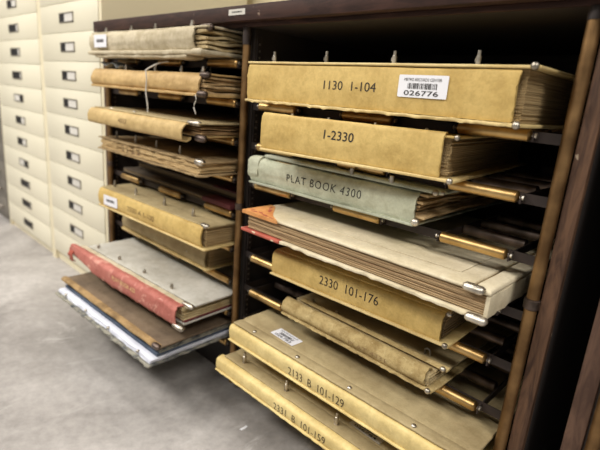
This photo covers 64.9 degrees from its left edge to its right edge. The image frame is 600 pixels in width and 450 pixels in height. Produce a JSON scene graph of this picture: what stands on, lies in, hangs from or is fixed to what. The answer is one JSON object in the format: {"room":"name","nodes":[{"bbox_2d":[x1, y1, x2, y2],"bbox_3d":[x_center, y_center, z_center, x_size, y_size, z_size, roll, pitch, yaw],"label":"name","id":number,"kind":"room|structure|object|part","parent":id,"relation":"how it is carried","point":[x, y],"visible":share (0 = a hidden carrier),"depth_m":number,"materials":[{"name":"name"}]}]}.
{"room":"records archive room","nodes":[
{"label":"records archive room","id":0,"kind":"room"},
{"bbox_2d":[0,214,323,449],"bbox_3d":[-1.568,0.469,1.067,6.800,0.060,4.100,18,20,41],"label":"floor","id":1,"kind":"structure","parent":0,"point":[65,384],"depth_m":1.31,"materials":[{"name":"concrete"}]},
{"bbox_2d":[0,109,10,223],"bbox_3d":[-1.593,-0.840,2.884,0.596,1.500,0.646,18,20,41],"label":"file cabinet","id":2,"kind":"object","parent":1,"relation":"on","point":[4,202],"visible":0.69,"depth_m":2.65,"materials":[{"name":"grey metal"}]},
{"bbox_3d":[-1.822,-0.461,2.771,0.554,0.103,0.016,18,20,41],"label":"drawer","id":3,"kind":"part","parent":2,"relation":"part of","materials":[{"name":"grey metal"}]},
{"bbox_3d":[-1.830,-0.361,2.798,0.554,0.103,0.016,18,20,41],"label":"drawer","id":4,"kind":"part","parent":2,"relation":"part of","materials":[{"name":"grey metal"}]},
{"bbox_3d":[-1.838,-0.261,2.825,0.554,0.103,0.016,18,20,41],"label":"drawer","id":5,"kind":"part","parent":2,"relation":"part of","materials":[{"name":"grey metal"}]},
{"bbox_3d":[-1.846,-0.160,2.853,0.554,0.103,0.016,18,20,41],"label":"drawer","id":6,"kind":"part","parent":2,"relation":"part of","materials":[{"name":"grey metal"}]},
{"bbox_2d":[0,0,54,256],"bbox_3d":[-1.132,-0.691,2.474,0.668,1.500,0.626,18,20,41],"label":"file cabinet","id":7,"kind":"object","parent":1,"relation":"on","point":[22,98],"visible":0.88,"depth_m":2.25,"materials":[{"name":"beige metal"}]},
{"bbox_3d":[-1.313,-1.013,2.162,0.626,0.103,0.016,18,20,41],"label":"drawer","id":8,"kind":"part","parent":7,"relation":"part of","materials":[{"name":"beige metal"}]},
{"bbox_3d":[-1.321,-0.913,2.189,0.626,0.103,0.016,18,20,41],"label":"drawer","id":9,"kind":"part","parent":7,"relation":"part of","materials":[{"name":"beige metal"}]},
{"bbox_3d":[-1.329,-0.813,2.217,0.626,0.103,0.016,18,20,41],"label":"drawer","id":10,"kind":"part","parent":7,"relation":"part of","materials":[{"name":"beige metal"}]},
{"bbox_3d":[-1.337,-0.712,2.244,0.626,0.103,0.016,18,20,41],"label":"drawer","id":11,"kind":"part","parent":7,"relation":"part of","materials":[{"name":"beige metal"}]},
{"bbox_3d":[-1.345,-0.612,2.272,0.626,0.103,0.016,18,20,41],"label":"drawer","id":12,"kind":"part","parent":7,"relation":"part of","materials":[{"name":"beige metal"}]},
{"bbox_3d":[-1.353,-0.512,2.299,0.626,0.103,0.016,18,20,41],"label":"drawer","id":13,"kind":"part","parent":7,"relation":"part of","materials":[{"name":"beige metal"}]},
{"bbox_3d":[-1.361,-0.411,2.326,0.626,0.103,0.016,18,20,41],"label":"drawer","id":14,"kind":"part","parent":7,"relation":"part of","materials":[{"name":"beige metal"}]},
{"bbox_3d":[-1.369,-0.311,2.354,0.626,0.103,0.016,18,20,41],"label":"drawer","id":15,"kind":"part","parent":7,"relation":"part of","materials":[{"name":"beige metal"}]},
{"bbox_3d":[-1.377,-0.211,2.381,0.626,0.103,0.016,18,20,41],"label":"drawer","id":16,"kind":"part","parent":7,"relation":"part of","materials":[{"name":"beige metal"}]},
{"bbox_3d":[-1.385,-0.111,2.409,0.626,0.103,0.016,18,20,41],"label":"drawer","id":17,"kind":"part","parent":7,"relation":"part of","materials":[{"name":"beige metal"}]},
{"bbox_3d":[-1.393,-0.010,2.436,0.626,0.103,0.016,18,20,41],"label":"drawer","id":18,"kind":"part","parent":7,"relation":"part of","materials":[{"name":"beige metal"}]},
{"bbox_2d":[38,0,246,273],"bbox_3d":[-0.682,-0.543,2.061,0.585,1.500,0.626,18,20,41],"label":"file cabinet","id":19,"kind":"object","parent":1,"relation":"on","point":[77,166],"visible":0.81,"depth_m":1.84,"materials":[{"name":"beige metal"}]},
{"bbox_3d":[-0.862,-0.879,1.745,0.543,0.103,0.016,18,20,41],"label":"drawer","id":20,"kind":"part","parent":19,"relation":"part of","materials":[{"name":"beige metal"}]},
{"bbox_3d":[-0.870,-0.779,1.772,0.543,0.103,0.016,18,20,41],"label":"drawer","id":21,"kind":"part","parent":19,"relation":"part of","materials":[{"name":"beige metal"}]},
{"bbox_3d":[-0.878,-0.678,1.800,0.543,0.103,0.016,18,20,41],"label":"drawer","id":22,"kind":"part","parent":19,"relation":"part of","materials":[{"name":"beige metal"}]},
{"bbox_3d":[-0.886,-0.578,1.827,0.543,0.103,0.016,18,20,41],"label":"drawer","id":23,"kind":"part","parent":19,"relation":"part of","materials":[{"name":"beige metal"}]},
{"bbox_3d":[-0.942,0.124,2.019,0.543,0.103,0.016,18,20,41],"label":"drawer","id":24,"kind":"part","parent":19,"relation":"part of","materials":[{"name":"beige metal"}]},
{"bbox_3d":[-0.894,-0.478,1.855,0.543,0.103,0.016,18,20,41],"label":"drawer","id":25,"kind":"part","parent":19,"relation":"part of","materials":[{"name":"beige metal"}]},
{"bbox_3d":[-0.902,-0.378,1.882,0.543,0.103,0.016,18,20,41],"label":"drawer","id":26,"kind":"part","parent":19,"relation":"part of","materials":[{"name":"beige metal"}]},
{"bbox_3d":[-0.910,-0.277,1.909,0.543,0.103,0.016,18,20,41],"label":"drawer","id":27,"kind":"part","parent":19,"relation":"part of","materials":[{"name":"beige metal"}]},
{"bbox_3d":[-0.918,-0.177,1.937,0.543,0.103,0.016,18,20,41],"label":"drawer","id":28,"kind":"part","parent":19,"relation":"part of","materials":[{"name":"beige metal"}]},
{"bbox_3d":[-0.926,-0.076,1.964,0.543,0.103,0.016,18,20,41],"label":"drawer","id":29,"kind":"part","parent":19,"relation":"part of","materials":[{"name":"beige metal"}]},
{"bbox_3d":[-0.934,0.024,1.992,0.543,0.103,0.016,18,20,41],"label":"drawer","id":30,"kind":"part","parent":19,"relation":"part of","materials":[{"name":"beige metal"}]},
{"bbox_2d":[93,0,599,449],"bbox_3d":[0.045,-0.051,1.411,1.540,1.008,0.631,18,20,41],"label":"bookshelf","id":31,"kind":"object","parent":1,"relation":"on","point":[561,35],"visible":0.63,"depth_m":0.90,"materials":[{"name":"brown wood"}]},
{"bbox_3d":[-0.680,-0.173,1.696,0.019,0.921,0.019,18,20,41],"label":"brass rod","id":32,"kind":"part","parent":31,"relation":"part of","materials":[{"name":"beige metal"}]},
{"bbox_3d":[-0.490,-0.212,1.925,0.020,0.966,0.564,18,20,41],"label":"panel","id":33,"kind":"part","parent":31,"relation":"part of","materials":[{"name":"paint"}]},
{"bbox_2d":[115,218,233,284],"bbox_3d":[-0.276,0.038,1.675,0.723,0.020,0.492,18,20,41],"label":"shelf","id":34,"kind":"object","parent":31,"relation":"attached to","point":[215,273],"visible":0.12,"depth_m":1.31,"materials":[{"name":"brown wood"}]},
{"bbox_2d":[121,216,233,270],"bbox_3d":[-0.282,0.011,1.617,0.501,0.061,0.447,18,20,41],"label":"book","id":35,"kind":"object","parent":34,"relation":"on","point":[217,258],"visible":0.2,"depth_m":1.38,"materials":[{"name":"beige paper"}]},
{"bbox_2d":[114,169,235,217],"bbox_3d":[-0.262,-0.142,1.626,0.723,0.020,0.492,18,20,41],"label":"shelf","id":36,"kind":"object","parent":31,"relation":"attached to","point":[230,213],"visible":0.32,"depth_m":1.40,"materials":[{"name":"gold metal"}]},
{"bbox_2d":[123,167,235,209],"bbox_3d":[-0.251,-0.147,1.582,0.421,0.014,0.631,-10,21,-44],"label":"book","id":37,"kind":"object","parent":36,"relation":"on","point":[222,201],"visible":0.23,"depth_m":1.40,"materials":[{"name":"leather"}]},
{"bbox_2d":[137,161,236,199],"bbox_3d":[-0.219,-0.168,1.590,0.401,0.022,0.601,-11,21,-44],"label":"book","id":38,"kind":"object","parent":37,"relation":"on","point":[216,185],"visible":0.29,"depth_m":1.42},
{"bbox_2d":[111,88,240,107],"bbox_3d":[-0.240,-0.412,1.553,0.723,0.020,0.492,18,20,41],"label":"shelf","id":39,"kind":"object","parent":31,"relation":"attached to","point":[227,102],"visible":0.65,"depth_m":1.32,"materials":[{"name":"brown wood"}]},
{"bbox_2d":[91,64,240,98],"bbox_3d":[-0.290,-0.436,1.452,0.624,0.073,0.449,18,20,41],"label":"book","id":40,"kind":"object","parent":39,"relation":"on","point":[203,84],"visible":0.75,"depth_m":1.20,"materials":[{"name":"leather"}]},
{"bbox_2d":[101,62,134,69],"bbox_3d":[-0.569,-0.497,1.466,0.150,0.020,0.057,18,20,41],"label":"scrap","id":41,"kind":"object","parent":40,"relation":"on","point":[115,65],"visible":0.95,"depth_m":1.45,"materials":[{"name":"grey paper"}]},
{"bbox_2d":[145,61,168,111],"bbox_3d":[-0.386,-0.373,1.272,0.062,0.137,0.014,1,16,-13],"label":"string","id":42,"kind":"object","parent":40,"relation":"hanging from","point":[163,61],"visible":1,"depth_m":1.26,"materials":[{"name":"white fabric"}]},
{"bbox_2d":[111,59,241,76],"bbox_3d":[-0.233,-0.502,1.528,0.723,0.020,0.492,18,20,41],"label":"shelf","id":43,"kind":"object","parent":31,"relation":"attached to","point":[230,67],"visible":0.61,"depth_m":1.37,"materials":[{"name":"brown wood"}]},
{"bbox_2d":[88,20,242,61],"bbox_3d":[-0.294,-0.535,1.446,0.636,0.094,0.457,18,20,41],"label":"book","id":44,"kind":"object","parent":43,"relation":"on","point":[207,41],"visible":0.67,"depth_m":1.19,"materials":[{"name":"grey fabric"}]},
{"bbox_2d":[182,134,238,145],"bbox_3d":[-0.248,-0.322,1.577,0.723,0.020,0.492,18,20,41],"label":"shelf","id":45,"kind":"object","parent":31,"relation":"attached to","point":[230,141],"visible":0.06,"depth_m":1.20,"materials":[{"name":"brown wood"}]},
{"bbox_2d":[87,106,239,142],"bbox_3d":[-0.296,-0.308,1.424,0.578,0.054,0.448,18,20,41],"label":"book","id":46,"kind":"object","parent":45,"relation":"on","point":[167,123],"visible":0.77,"depth_m":1.24,"materials":[{"name":"beige leather"}]},
{"bbox_2d":[211,175,236,182],"bbox_3d":[-0.255,-0.232,1.602,0.723,0.020,0.492,18,20,41],"label":"shelf","id":47,"kind":"object","parent":31,"relation":"attached to","point":[231,178],"visible":0.09,"depth_m":1.21,"materials":[{"name":"gold metal"}]},
{"bbox_2d":[98,131,238,177],"bbox_3d":[-0.282,-0.236,1.456,0.573,0.059,0.459,18,20,41],"label":"book","id":48,"kind":"object","parent":47,"relation":"on","point":[207,159],"visible":0.6,"depth_m":1.30,"materials":[{"name":"brown paper"}]},
{"bbox_2d":[218,337,229,346],"bbox_3d":[-0.291,0.218,1.725,0.723,0.020,0.492,18,20,41],"label":"shelf","id":49,"kind":"object","parent":31,"relation":"attached to","point":[224,341],"visible":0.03,"depth_m":1.33,"materials":[{"name":"gold metal"}]},
{"bbox_2d":[55,272,231,367],"bbox_3d":[-0.429,0.230,1.497,0.582,0.056,0.461,18,20,40],"label":"book","id":50,"kind":"object","parent":49,"relation":"on","point":[150,339],"visible":0.48,"depth_m":1.30,"materials":[{"name":"paper"}]},
{"bbox_2d":[221,309,231,315],"bbox_3d":[-0.283,0.128,1.700,0.723,0.020,0.492,18,20,41],"label":"shelf","id":51,"kind":"object","parent":31,"relation":"attached to","point":[228,312],"visible":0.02,"depth_m":1.30,"materials":[{"name":"brown wood"}]},
{"bbox_2d":[67,237,232,331],"bbox_3d":[-0.375,0.130,1.528,0.630,0.072,0.475,17,20,39],"label":"book","id":52,"kind":"object","parent":51,"relation":"on","point":[170,287],"visible":0.62,"depth_m":1.35,"materials":[{"name":"grey fabric"}]},
{"bbox_2d":[222,245,233,251],"bbox_3d":[-0.269,-0.052,1.651,0.723,0.020,0.492,18,20,41],"label":"shelf","id":53,"kind":"object","parent":31,"relation":"attached to","point":[229,248],"visible":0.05,"depth_m":1.25,"materials":[{"name":"brown wood"}]},
{"bbox_2d":[98,180,235,251],"bbox_3d":[-0.298,-0.071,1.511,0.575,0.084,0.446,18,20,40],"label":"book","id":54,"kind":"object","parent":53,"relation":"on","point":[190,223],"visible":0.43,"depth_m":1.31,"materials":[{"name":"beige leather"}]},
{"bbox_3d":[-0.159,0.010,1.219,0.019,0.900,0.019,18,20,41],"label":"brass rod","id":55,"kind":"part","parent":31,"relation":"part of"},
{"bbox_2d":[242,27,251,44],"bbox_3d":[-0.123,-0.439,1.097,0.021,0.038,0.021,18,20,41],"label":"socket","id":56,"kind":"object","parent":31,"relation":"attached to","point":[247,31],"depth_m":1.09,"materials":[{"name":"grey metal"}]},
{"bbox_3d":[0.043,-0.052,1.416,0.024,0.926,0.546,18,20,41],"label":"divider panel","id":57,"kind":"part","parent":31,"relation":"part of","materials":[{"name":"paint"}]},
{"bbox_2d":[244,275,527,425],"bbox_3d":[0.259,0.215,1.183,0.708,0.020,0.492,18,20,41],"label":"shelf","id":58,"kind":"object","parent":31,"relation":"attached to","point":[471,403],"visible":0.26,"depth_m":0.91,"materials":[{"name":"gold metal"}]},
{"bbox_2d":[281,292,520,393],"bbox_3d":[0.247,0.200,1.100,0.444,0.052,0.401,-11,21,-44],"label":"book","id":59,"kind":"object","parent":58,"relation":"on","point":[422,363],"visible":0.56,"depth_m":0.95,"materials":[{"name":"fabric"}]},
{"bbox_2d":[242,292,529,349],"bbox_3d":[0.252,0.305,1.208,0.708,0.020,0.492,18,20,41],"label":"shelf","id":60,"kind":"object","parent":31,"relation":"attached to","point":[295,298],"visible":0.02,"depth_m":1.32,"materials":[{"name":"gold metal"}]},
{"bbox_2d":[228,299,529,449],"bbox_3d":[0.207,0.292,1.103,0.601,0.050,0.474,18,20,41],"label":"book","id":61,"kind":"object","parent":60,"relation":"on","point":[397,411],"visible":0.38,"depth_m":0.92,"materials":[{"name":"yellow leather"}]},
{"bbox_2d":[245,244,544,376],"bbox_3d":[0.267,0.125,1.159,0.708,0.020,0.492,18,20,41],"label":"shelf","id":62,"kind":"object","parent":31,"relation":"attached to","point":[474,353],"visible":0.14,"depth_m":0.87,"materials":[{"name":"gold metal"}]},
{"bbox_2d":[270,246,477,348],"bbox_3d":[0.241,0.099,1.087,0.432,0.066,0.450,17,20,39],"label":"book","id":63,"kind":"object","parent":62,"relation":"on","point":[441,326],"visible":0.31,"depth_m":0.90,"materials":[{"name":"beige leather"}]},
{"bbox_2d":[247,216,545,324],"bbox_3d":[0.274,0.035,1.134,0.708,0.020,0.492,18,20,41],"label":"shelf","id":64,"kind":"object","parent":31,"relation":"attached to","point":[512,312],"visible":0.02,"depth_m":0.77,"materials":[{"name":"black metal"}]},
{"bbox_2d":[241,201,554,325],"bbox_3d":[0.230,0.023,1.032,0.574,0.057,0.478,18,20,41],"label":"book","id":65,"kind":"object","parent":64,"relation":"on","point":[473,285],"visible":0.57,"depth_m":0.85,"materials":[{"name":"beige paper"}]},
{"bbox_3d":[0.257,0.006,1.015,0.373,0.001,0.376,18,20,41],"label":"raised panel","id":66,"kind":"part","parent":65,"relation":"part of","materials":[{"name":"beige fabric"}]},
{"bbox_2d":[249,182,561,268],"bbox_3d":[0.281,-0.055,1.110,0.708,0.020,0.492,18,20,41],"label":"shelf","id":67,"kind":"object","parent":31,"relation":"attached to","point":[505,223],"visible":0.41,"depth_m":0.88,"materials":[{"name":"gold metal"}]},
{"bbox_2d":[248,154,507,226],"bbox_3d":[0.209,-0.114,1.111,0.504,0.081,0.455,18,20,41],"label":"book","id":68,"kind":"object","parent":67,"relation":"on","point":[410,203],"visible":0.6,"depth_m":0.93,"materials":[{"name":"green fabric"}]},
{"bbox_3d":[0.102,-0.105,0.919,0.009,0.013,0.009,18,20,41],"label":"binding post","id":69,"kind":"part","parent":68,"relation":"part of","materials":[{"name":"metal"}]},
{"bbox_3d":[0.168,-0.083,0.858,0.009,0.013,0.009,18,20,41],"label":"binding post","id":70,"kind":"part","parent":68,"relation":"part of","materials":[{"name":"metal"}]},
{"bbox_3d":[-0.128,-0.463,1.091,1.516,0.009,0.008,18,20,41],"label":"moulding","id":71,"kind":"part","parent":31,"relation":"part of","materials":[{"name":"brown wood"}]},
{"bbox_2d":[251,142,570,210],"bbox_3d":[0.288,-0.145,1.085,0.708,0.020,0.492,18,20,41],"label":"shelf","id":72,"kind":"object","parent":31,"relation":"attached to","point":[523,186],"visible":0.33,"depth_m":0.83,"materials":[{"name":"gold metal"}]},
{"bbox_2d":[259,112,526,184],"bbox_3d":[0.222,-0.183,1.020,0.414,0.081,0.470,16,19,35],"label":"book","id":73,"kind":"object","parent":72,"relation":"on","point":[449,158],"visible":0.88,"depth_m":0.83,"materials":[{"name":"beige leather"}]},
{"bbox_3d":[0.232,-0.092,1.619,1.473,0.926,0.015,18,20,41],"label":"panel","id":74,"kind":"part","parent":31,"relation":"part of","materials":[{"name":"paint"}]},
{"bbox_2d":[253,103,579,146],"bbox_3d":[0.295,-0.235,1.061,0.708,0.020,0.492,18,20,41],"label":"shelf","id":75,"kind":"object","parent":31,"relation":"attached to","point":[544,136],"visible":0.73,"depth_m":0.83,"materials":[{"name":"gold metal"}]},
{"bbox_2d":[245,50,591,129],"bbox_3d":[0.258,-0.283,0.986,0.603,0.109,0.473,18,20,41],"label":"book","id":76,"kind":"object","parent":75,"relation":"on","point":[535,95],"visible":0.94,"depth_m":0.75,"materials":[{"name":"beige leather"}]},
{"bbox_3d":[-0.054,-0.356,1.003,0.010,0.025,0.010,18,20,41],"label":"binding post","id":77,"kind":"part","parent":76,"relation":"part of","materials":[{"name":"metal"}]},
{"bbox_3d":[0.051,-0.321,0.906,0.010,0.025,0.010,18,20,41],"label":"binding post","id":78,"kind":"part","parent":76,"relation":"part of","materials":[{"name":"metal"}]},
{"bbox_3d":[0.161,-0.284,0.805,0.010,0.025,0.010,18,20,41],"label":"binding post","id":79,"kind":"part","parent":76,"relation":"part of","materials":[{"name":"metal"}]},
{"bbox_3d":[0.268,-0.249,0.707,0.010,0.025,0.010,18,20,41],"label":"binding post","id":80,"kind":"part","parent":76,"relation":"part of","materials":[{"name":"metal"}]},
{"bbox_3d":[0.356,0.170,0.745,0.019,0.921,0.019,18,20,41],"label":"brass rod","id":81,"kind":"part","parent":31,"relation":"part of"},
{"bbox_3d":[0.579,0.141,0.943,0.022,0.966,0.564,18,20,41],"label":"panel","id":82,"kind":"part","parent":31,"relation":"part of","materials":[{"name":"paint"}]},
{"bbox_2d":[587,5,599,19],"bbox_3d":[0.392,-0.279,0.622,0.021,0.016,0.021,18,20,41],"label":"socket","id":83,"kind":"object","parent":31,"relation":"attached to","point":[594,10],"depth_m":0.62,"materials":[{"name":"grey metal"}]},
{"bbox_3d":[0.245,0.395,1.233,0.708,0.020,0.492,18,20,41],"label":"shelf","id":84,"kind":"object","parent":31,"relation":"attached to","visible":0},
{"bbox_2d":[215,349,509,449],"bbox_3d":[0.169,0.368,1.139,0.602,0.066,0.476,18,20,41],"label":"book","id":85,"kind":"object","parent":84,"relation":"on","point":[326,426],"visible":0.27,"depth_m":1.01,"materials":[{"name":"yellow leather"}]},
{"bbox_3d":[-0.134,0.323,1.146,0.011,0.029,0.011,18,20,41],"label":"binding post","id":86,"kind":"part","parent":85,"relation":"part of","materials":[{"name":"metal"}]},
{"bbox_3d":[-0.030,0.357,1.050,0.011,0.029,0.011,18,20,41],"label":"binding post","id":87,"kind":"part","parent":85,"relation":"part of","materials":[{"name":"metal"}]},
{"bbox_3d":[0.075,0.392,0.954,0.011,0.029,0.011,18,20,41],"label":"binding post","id":88,"kind":"part","parent":85,"relation":"part of","materials":[{"name":"metal"}]},
{"bbox_2d":[560,300,599,449],"bbox_3d":[0.875,0.223,0.648,0.770,1.008,0.630,18,20,41],"label":"base cabinet","id":89,"kind":"object","parent":1,"relation":"on","point":[582,431],"visible":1,"depth_m":0.69,"materials":[{"name":"brown wood"}]},
{"bbox_3d":[0.632,0.159,0.893,0.026,0.966,0.564,18,20,41],"label":"panel","id":90,"kind":"part","parent":89,"relation":"part of","materials":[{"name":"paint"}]},
{"bbox_3d":[0.445,0.199,0.663,0.019,0.921,0.019,18,20,41],"label":"brass rod","id":91,"kind":"part","parent":89,"relation":"part of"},
{"bbox_2d":[247,0,283,4],"bbox_3d":[-0.160,-1.163,2.012,6.800,2.800,0.080,18,20,41],"label":"wall","id":92,"kind":"structure","parent":0,"point":[248,1],"depth_m":2.01,"materials":[{"name":"beige paint"}]}
]}

